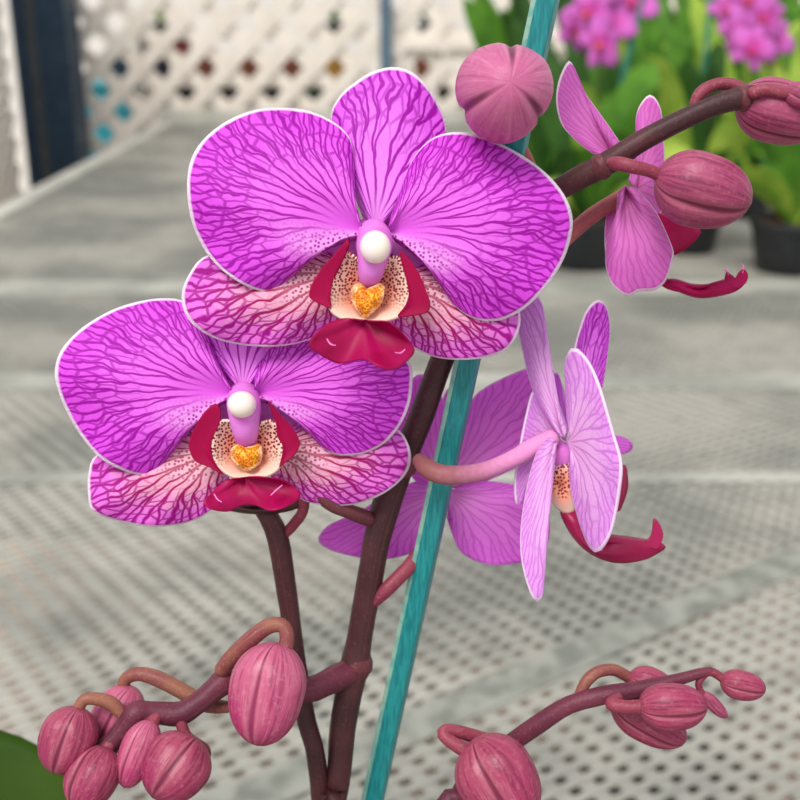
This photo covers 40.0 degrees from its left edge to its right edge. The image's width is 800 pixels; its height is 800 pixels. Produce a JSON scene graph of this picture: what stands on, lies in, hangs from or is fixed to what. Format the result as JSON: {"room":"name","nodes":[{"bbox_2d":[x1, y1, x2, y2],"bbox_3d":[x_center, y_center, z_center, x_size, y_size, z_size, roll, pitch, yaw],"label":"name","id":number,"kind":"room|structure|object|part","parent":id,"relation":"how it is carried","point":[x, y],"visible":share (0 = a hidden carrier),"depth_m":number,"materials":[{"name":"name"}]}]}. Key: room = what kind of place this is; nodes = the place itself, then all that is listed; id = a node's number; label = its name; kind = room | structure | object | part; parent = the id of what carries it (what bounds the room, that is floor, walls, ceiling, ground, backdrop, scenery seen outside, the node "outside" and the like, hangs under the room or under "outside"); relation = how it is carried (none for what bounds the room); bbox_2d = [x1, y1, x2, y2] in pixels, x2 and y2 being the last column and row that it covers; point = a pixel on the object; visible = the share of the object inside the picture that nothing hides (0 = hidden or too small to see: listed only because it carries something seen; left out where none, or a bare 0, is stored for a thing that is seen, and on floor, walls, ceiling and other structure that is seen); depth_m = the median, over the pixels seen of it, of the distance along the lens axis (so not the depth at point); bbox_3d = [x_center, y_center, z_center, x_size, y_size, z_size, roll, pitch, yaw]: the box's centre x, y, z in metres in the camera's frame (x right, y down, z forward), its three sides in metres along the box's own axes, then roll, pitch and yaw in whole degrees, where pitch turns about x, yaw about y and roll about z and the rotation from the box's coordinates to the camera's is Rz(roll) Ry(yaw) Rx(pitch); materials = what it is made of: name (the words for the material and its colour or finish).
{"room":"greenhouse","nodes":[
{"label":"greenhouse","id":0,"kind":"room"},
{"bbox_2d":[0,0,707,196],"bbox_3d":[0.000,-2.880,6.890,14.000,3.200,0.120,0,20,0],"label":"wall","id":1,"kind":"structure","parent":0,"point":[115,21],"depth_m":7.02,"materials":[{"name":"white paint"}]},
{"bbox_2d":[0,244,799,799],"bbox_3d":[0.000,0.025,3.734,14.000,0.100,13.000,0,20,0],"label":"floor","id":2,"kind":"structure","parent":0,"point":[792,777],"depth_m":2.29,"materials":[{"name":"concrete"}]},
{"bbox_2d":[0,4,26,280],"bbox_3d":[-1.660,-1.108,3.336,0.022,2.331,2.657,0,20,0],"label":"lattice panel","id":3,"kind":"object","parent":2,"relation":"on","point":[6,156],"visible":0.37,"depth_m":4.62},
{"bbox_2d":[8,0,99,280],"bbox_3d":[-1.508,-1.739,4.631,0.230,2.600,0.200,0,20,0],"label":"steel post","id":4,"kind":"object","parent":2,"relation":"on","point":[45,33],"visible":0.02,"depth_m":4.69,"materials":[{"name":"metal"}]},
{"bbox_2d":[87,78,139,259],"bbox_3d":[-1.516,-1.204,5.682,0.420,0.876,0.590,0,20,0],"label":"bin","id":5,"kind":"object","parent":2,"relation":"on","point":[99,89],"visible":0.02,"depth_m":5.33,"materials":[{"name":"plastic"}]},
{"bbox_2d":[96,55,129,78],"bbox_3d":[-1.442,-1.683,5.556,0.173,0.110,0.173,0,20,0],"label":"plastic pot","id":6,"kind":"object","parent":5,"relation":"on","point":[119,66],"visible":0.23,"depth_m":5.50,"materials":[{"name":"blue plastic"}]},
{"bbox_3d":[-1.516,-1.603,5.537,0.420,0.029,0.590,0,20,0],"label":"lid","id":7,"kind":"part","parent":5,"relation":"part of","materials":[{"name":"teal plastic"}]},
{"bbox_2d":[133,32,466,250],"bbox_3d":[-0.451,-1.331,5.716,1.700,1.092,0.400,0,20,0],"label":"display shelf","id":8,"kind":"object","parent":2,"relation":"on","point":[140,45],"visible":0.11,"depth_m":5.43,"materials":[{"name":"white"}]},
{"bbox_2d":[150,10,168,32],"bbox_3d":[-1.195,-1.929,5.476,0.146,0.194,0.133,0,20,0],"label":"potted plant","id":9,"kind":"object","parent":8,"relation":"on","point":[159,26],"visible":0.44,"depth_m":5.49,"materials":[{"name":"green plant"}]},
{"bbox_3d":[-1.205,-1.868,5.520,0.092,0.050,0.092,0,20,0],"label":"pot","id":10,"kind":"part","parent":9,"relation":"part of","materials":[{"name":"black plastic"}]},
{"bbox_2d":[151,57,170,78],"bbox_3d":[-1.222,-1.675,5.559,0.143,0.110,0.143,0,20,0],"label":"plastic pot","id":11,"kind":"object","parent":8,"relation":"on","point":[162,67],"visible":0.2,"depth_m":5.51,"materials":[{"name":"plastic"}]},
{"bbox_2d":[172,40,191,80],"bbox_3d":[-1.099,-1.723,5.573,0.060,0.190,0.200,0,20,0],"label":"box","id":12,"kind":"object","parent":8,"relation":"on","point":[182,46],"visible":0.31,"depth_m":5.46,"materials":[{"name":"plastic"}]},
{"bbox_2d":[175,87,195,101],"bbox_3d":[-1.109,-1.556,5.602,0.155,0.100,0.155,0,20,0],"label":"plastic pot","id":13,"kind":"object","parent":8,"relation":"on","point":[185,93],"visible":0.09,"depth_m":5.54,"materials":[{"name":"black plastic"}]},
{"bbox_2d":[186,52,215,79],"bbox_3d":[-0.997,-1.687,5.554,0.155,0.135,0.155,0,20,0],"label":"terracotta pot","id":14,"kind":"object","parent":8,"relation":"on","point":[205,67],"visible":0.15,"depth_m":5.50,"materials":[{"name":"brown ceramic"}]},
{"bbox_2d":[217,87,239,101],"bbox_3d":[-0.879,-1.556,5.602,0.155,0.100,0.155,0,20,0],"label":"plastic pot","id":15,"kind":"object","parent":8,"relation":"on","point":[228,93],"visible":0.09,"depth_m":5.54,"materials":[{"name":"plastic"}]},
{"bbox_2d":[237,56,259,79],"bbox_3d":[-0.772,-1.687,5.554,0.155,0.135,0.155,0,20,0],"label":"terracotta pot","id":16,"kind":"object","parent":8,"relation":"on","point":[248,67],"visible":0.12,"depth_m":5.50,"materials":[{"name":"brown ceramic"}]},
{"bbox_2d":[260,87,281,101],"bbox_3d":[-0.659,-1.556,5.602,0.155,0.100,0.155,0,20,0],"label":"plastic pot","id":17,"kind":"object","parent":8,"relation":"on","point":[271,93],"visible":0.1,"depth_m":5.54,"materials":[{"name":"black plastic"}]},
{"bbox_2d":[280,56,302,79],"bbox_3d":[-0.552,-1.687,5.554,0.155,0.135,0.155,0,20,0],"label":"terracotta pot","id":18,"kind":"object","parent":8,"relation":"on","point":[291,67],"visible":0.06,"depth_m":5.50,"materials":[{"name":"brown ceramic"}]},
{"bbox_2d":[303,87,324,101],"bbox_3d":[-0.434,-1.556,5.602,0.155,0.100,0.155,0,20,0],"label":"plastic pot","id":19,"kind":"object","parent":8,"relation":"on","point":[313,93],"visible":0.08,"depth_m":5.54,"materials":[{"name":"plastic"}]},
{"bbox_2d":[323,56,345,79],"bbox_3d":[-0.332,-1.687,5.554,0.155,0.135,0.155,0,20,0],"label":"glazed pot","id":20,"kind":"object","parent":8,"relation":"on","point":[334,67],"visible":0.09,"depth_m":5.50,"materials":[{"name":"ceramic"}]},
{"bbox_2d":[325,10,343,32],"bbox_3d":[-0.320,-1.944,5.465,0.181,0.230,0.166,0,20,0],"label":"potted plant","id":21,"kind":"object","parent":8,"relation":"on","point":[333,26],"visible":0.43,"depth_m":5.49,"materials":[{"name":"green plant"}]},
{"bbox_3d":[-0.331,-1.868,5.520,0.092,0.050,0.092,0,20,0],"label":"pot","id":22,"kind":"part","parent":21,"relation":"part of","materials":[{"name":"black plastic"}]},
{"bbox_2d":[411,8,444,32],"bbox_3d":[0.142,-1.944,5.465,0.181,0.230,0.166,0,20,0],"label":"potted plant","id":23,"kind":"object","parent":8,"relation":"on","point":[422,26],"visible":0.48,"depth_m":5.49,"materials":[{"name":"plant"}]},
{"bbox_3d":[0.131,-1.868,5.520,0.092,0.050,0.092,0,20,0],"label":"pot","id":24,"kind":"part","parent":23,"relation":"part of","materials":[{"name":"black plastic"}]},
{"bbox_2d":[414,51,442,78],"bbox_3d":[0.138,-1.687,5.554,0.155,0.135,0.155,0,20,0],"label":"terracotta pot","id":25,"kind":"object","parent":8,"relation":"on","point":[421,67],"visible":0.21,"depth_m":5.50,"materials":[{"name":"brown ceramic"}]},
{"bbox_2d":[436,87,452,101],"bbox_3d":[0.256,-1.556,5.602,0.155,0.100,0.155,0,20,0],"label":"plastic pot","id":26,"kind":"object","parent":8,"relation":"on","point":[442,92],"visible":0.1,"depth_m":5.54,"materials":[{"name":"white plastic"}]},
{"bbox_2d":[380,0,391,68],"bbox_3d":[-0.061,-1.627,4.761,0.053,2.300,0.028,0,20,0],"label":"fence post","id":27,"kind":"object","parent":2,"relation":"on","point":[385,5],"visible":0.2,"depth_m":4.76,"materials":[{"name":"metal"}]},
{"bbox_2d":[77,0,741,243],"bbox_3d":[0.937,-1.737,4.770,4.768,2.141,0.060,0,20,0],"label":"lattice panel","id":28,"kind":"object","parent":27,"relation":"attached to","point":[416,45],"visible":0.22,"depth_m":4.84,"materials":[{"name":"white wood"}]},
{"bbox_3d":[1.632,-1.558,4.815,3.335,0.050,0.022,0,20,0],"label":"rail","id":29,"kind":"part","parent":28,"relation":"part of","materials":[{"name":"white wood"}]},
{"bbox_2d":[0,110,799,799],"bbox_3d":[0.126,0.014,2.440,2.308,0.805,5.116,0,20,0],"label":"bench","id":30,"kind":"object","parent":2,"relation":"on","point":[130,197],"visible":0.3,"depth_m":1.05,"materials":[{"name":"grey metal"}]},
{"bbox_3d":[-0.998,-0.042,2.752,0.050,0.696,0.050,0,20,0],"label":"leg","id":31,"kind":"part","parent":30,"relation":"part of","materials":[{"name":"grey metal"}]},
{"bbox_3d":[-0.998,-0.285,2.331,0.060,0.070,5.076,0,20,0],"label":"rail","id":32,"kind":"part","parent":30,"relation":"part of","materials":[{"name":"grey metal"}]},
{"bbox_3d":[0.126,-1.177,4.708,2.308,0.119,0.040,0,20,0],"label":"rail","id":33,"kind":"part","parent":30,"relation":"part of","materials":[{"name":"grey metal"}]},
{"bbox_2d":[0,43,799,799],"bbox_3d":[-0.014,0.142,0.352,0.273,0.491,0.191,11,23,28],"label":"potted orchid","id":34,"kind":"object","parent":30,"relation":"on","point":[286,349],"visible":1,"depth_m":0.26,"materials":[{"name":"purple plant"}]},
{"bbox_2d":[220,381,297,425],"bbox_3d":[-0.038,0.003,0.267,0.029,0.015,0.006,0,20,0],"label":"receptacle","id":35,"kind":"object","parent":34,"relation":"attached to","point":[276,401],"depth_m":0.26,"materials":[{"name":"plant"}]},
{"bbox_3d":[-0.023,0.154,0.324,0.023,0.282,0.024,14,24,33],"label":"stem","id":36,"kind":"part","parent":34,"relation":"part of","materials":[{"name":"brown plant"}]},
{"bbox_2d":[325,219,423,265],"bbox_3d":[-0.006,-0.034,0.252,0.028,0.014,0.005,0,20,0],"label":"receptacle","id":37,"kind":"object","parent":34,"relation":"attached to","point":[343,237],"depth_m":0.24,"materials":[{"name":"plant"}]},
{"bbox_2d":[361,0,559,799],"bbox_3d":[-0.007,0.106,0.303,0.117,0.555,0.006,-6,21,-15],"label":"stake","id":38,"kind":"object","parent":34,"relation":"in","point":[541,18],"visible":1,"depth_m":0.28,"materials":[{"name":"teal plastic"}]},
{"bbox_2d":[463,0,613,178],"bbox_3d":[0.319,-0.664,2.475,0.366,0.551,0.233,0,20,0],"label":"potted orchid","id":39,"kind":"object","parent":30,"relation":"on","point":[486,25],"visible":0.12,"depth_m":2.41,"materials":[{"name":"plant"}]},
{"bbox_2d":[511,0,688,271],"bbox_3d":[0.385,-0.532,2.095,0.348,0.562,0.218,0,20,0],"label":"potted orchid","id":40,"kind":"object","parent":30,"relation":"on","point":[598,26],"visible":0.4,"depth_m":2.08,"materials":[{"name":"plant"}]},
{"bbox_3d":[0.341,-0.701,2.087,0.088,0.083,0.016,-6,21,-16],"label":"flower","id":41,"kind":"part","parent":40,"relation":"part of","materials":[{"name":"pink plant"}]},
{"bbox_3d":[0.368,-0.318,2.183,0.167,0.100,0.167,0,20,0],"label":"pot","id":42,"kind":"part","parent":40,"relation":"part of","materials":[{"name":"plastic"}]},
{"bbox_3d":[0.352,-0.720,2.036,0.090,0.095,0.016,-2,20,-4],"label":"flower","id":43,"kind":"part","parent":40,"relation":"part of","materials":[{"name":"pink plant"}]},
{"bbox_3d":[0.371,-0.662,2.036,0.091,0.094,0.018,-9,22,-22],"label":"flower","id":44,"kind":"part","parent":40,"relation":"part of","materials":[{"name":"pink plant"}]},
{"bbox_3d":[0.400,-0.704,2.065,0.093,0.085,0.031,2,20,4],"label":"flower","id":45,"kind":"part","parent":40,"relation":"part of","materials":[{"name":"pink plant"}]},
{"bbox_2d":[618,0,644,86],"bbox_3d":[0.415,-0.550,2.109,0.104,0.518,0.009,-4,20,-11],"label":"stake","id":46,"kind":"object","parent":40,"relation":"in","point":[641,2],"visible":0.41,"depth_m":2.07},
{"bbox_3d":[0.442,-0.745,2.060,0.091,0.086,0.031,5,21,14],"label":"flower","id":47,"kind":"part","parent":40,"relation":"part of","materials":[{"name":"pink plant"}]},
{"bbox_2d":[556,0,670,96],"bbox_3d":[0.557,-0.883,2.944,0.331,0.642,0.190,0,20,0],"label":"potted orchid","id":48,"kind":"object","parent":30,"relation":"on","point":[664,5],"visible":0.04,"depth_m":2.89,"materials":[{"name":"plant"}]},
{"bbox_2d":[588,0,696,116],"bbox_3d":[0.564,-0.670,2.539,0.329,0.517,0.225,0,20,0],"label":"potted orchid","id":49,"kind":"object","parent":30,"relation":"on","point":[648,41],"visible":0.04,"depth_m":2.52,"materials":[{"name":"plant"}]},
{"bbox_2d":[642,21,764,254],"bbox_3d":[0.601,-0.533,2.249,0.284,0.459,0.213,0,20,0],"label":"potted orchid","id":50,"kind":"object","parent":30,"relation":"on","point":[680,77],"visible":0.25,"depth_m":2.22,"materials":[{"name":"plant"}]},
{"bbox_3d":[0.611,-0.366,2.314,0.143,0.100,0.143,0,20,0],"label":"pot","id":51,"kind":"part","parent":50,"relation":"part of","materials":[{"name":"plastic"}]},
{"bbox_2d":[701,0,712,77],"bbox_3d":[0.613,-0.608,2.237,0.009,0.539,0.029,5,20,12],"label":"stake","id":52,"kind":"object","parent":50,"relation":"in","point":[708,20],"visible":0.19,"depth_m":2.20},
{"bbox_2d":[663,0,785,165],"bbox_3d":[0.839,-0.892,3.007,0.484,0.680,0.195,-3,20,-8],"label":"potted orchid","id":53,"kind":"object","parent":30,"relation":"on","point":[690,36],"visible":0.02,"depth_m":2.99,"materials":[{"name":"plant"}]},
{"bbox_2d":[663,0,799,218],"bbox_3d":[0.820,-0.706,2.604,0.395,0.541,0.214,0,20,0],"label":"potted orchid","id":54,"kind":"object","parent":30,"relation":"on","point":[751,155],"visible":0.13,"depth_m":2.60,"materials":[{"name":"plant"}]},
{"bbox_3d":[0.852,-0.496,2.672,0.112,0.100,0.112,0,20,0],"label":"pot","id":55,"kind":"part","parent":54,"relation":"part of","materials":[{"name":"plastic"}]},
{"bbox_2d":[707,0,799,276],"bbox_3d":[0.730,-0.528,2.065,0.316,0.576,0.198,0,20,0],"label":"potted orchid","id":56,"kind":"object","parent":30,"relation":"on","point":[755,32],"visible":0.84,"depth_m":2.07,"materials":[{"name":"plant"}]},
{"bbox_3d":[0.613,-0.727,2.045,0.081,0.085,0.025,0,20,0],"label":"flower","id":57,"kind":"part","parent":56,"relation":"part of","materials":[{"name":"pink plant"}]},
{"bbox_3d":[0.617,-0.675,2.010,0.073,0.078,0.015,0,20,0],"label":"flower","id":58,"kind":"part","parent":56,"relation":"part of","materials":[{"name":"pink plant"}]},
{"bbox_3d":[0.647,-0.734,2.023,0.091,0.084,0.036,0,20,0],"label":"flower","id":59,"kind":"part","parent":56,"relation":"part of","materials":[{"name":"pink plant"}]},
{"bbox_3d":[0.644,-0.641,2.005,0.087,0.083,0.023,0,20,0],"label":"flower","id":60,"kind":"part","parent":56,"relation":"part of","materials":[{"name":"pink plant"}]},
{"bbox_3d":[0.669,-0.705,2.020,0.081,0.083,0.013,-2,20,-5],"label":"flower","id":61,"kind":"part","parent":56,"relation":"part of","materials":[{"name":"pink plant"}]},
{"bbox_3d":[0.762,-0.304,2.145,0.167,0.100,0.167,0,20,0],"label":"pot","id":62,"kind":"part","parent":56,"relation":"part of","materials":[{"name":"plastic"}]},
{"bbox_3d":[0.700,-0.675,2.064,0.084,0.080,0.019,0,20,0],"label":"flower","id":63,"kind":"part","parent":56,"relation":"part of","materials":[{"name":"pink plant"}]},
{"bbox_2d":[778,0,799,27],"bbox_3d":[1.083,-0.859,2.928,0.449,0.678,0.234,0,20,0],"label":"potted orchid","id":64,"kind":"object","parent":30,"relation":"on","point":[792,6],"visible":0.02,"depth_m":2.91,"materials":[{"name":"plant"}]}
]}

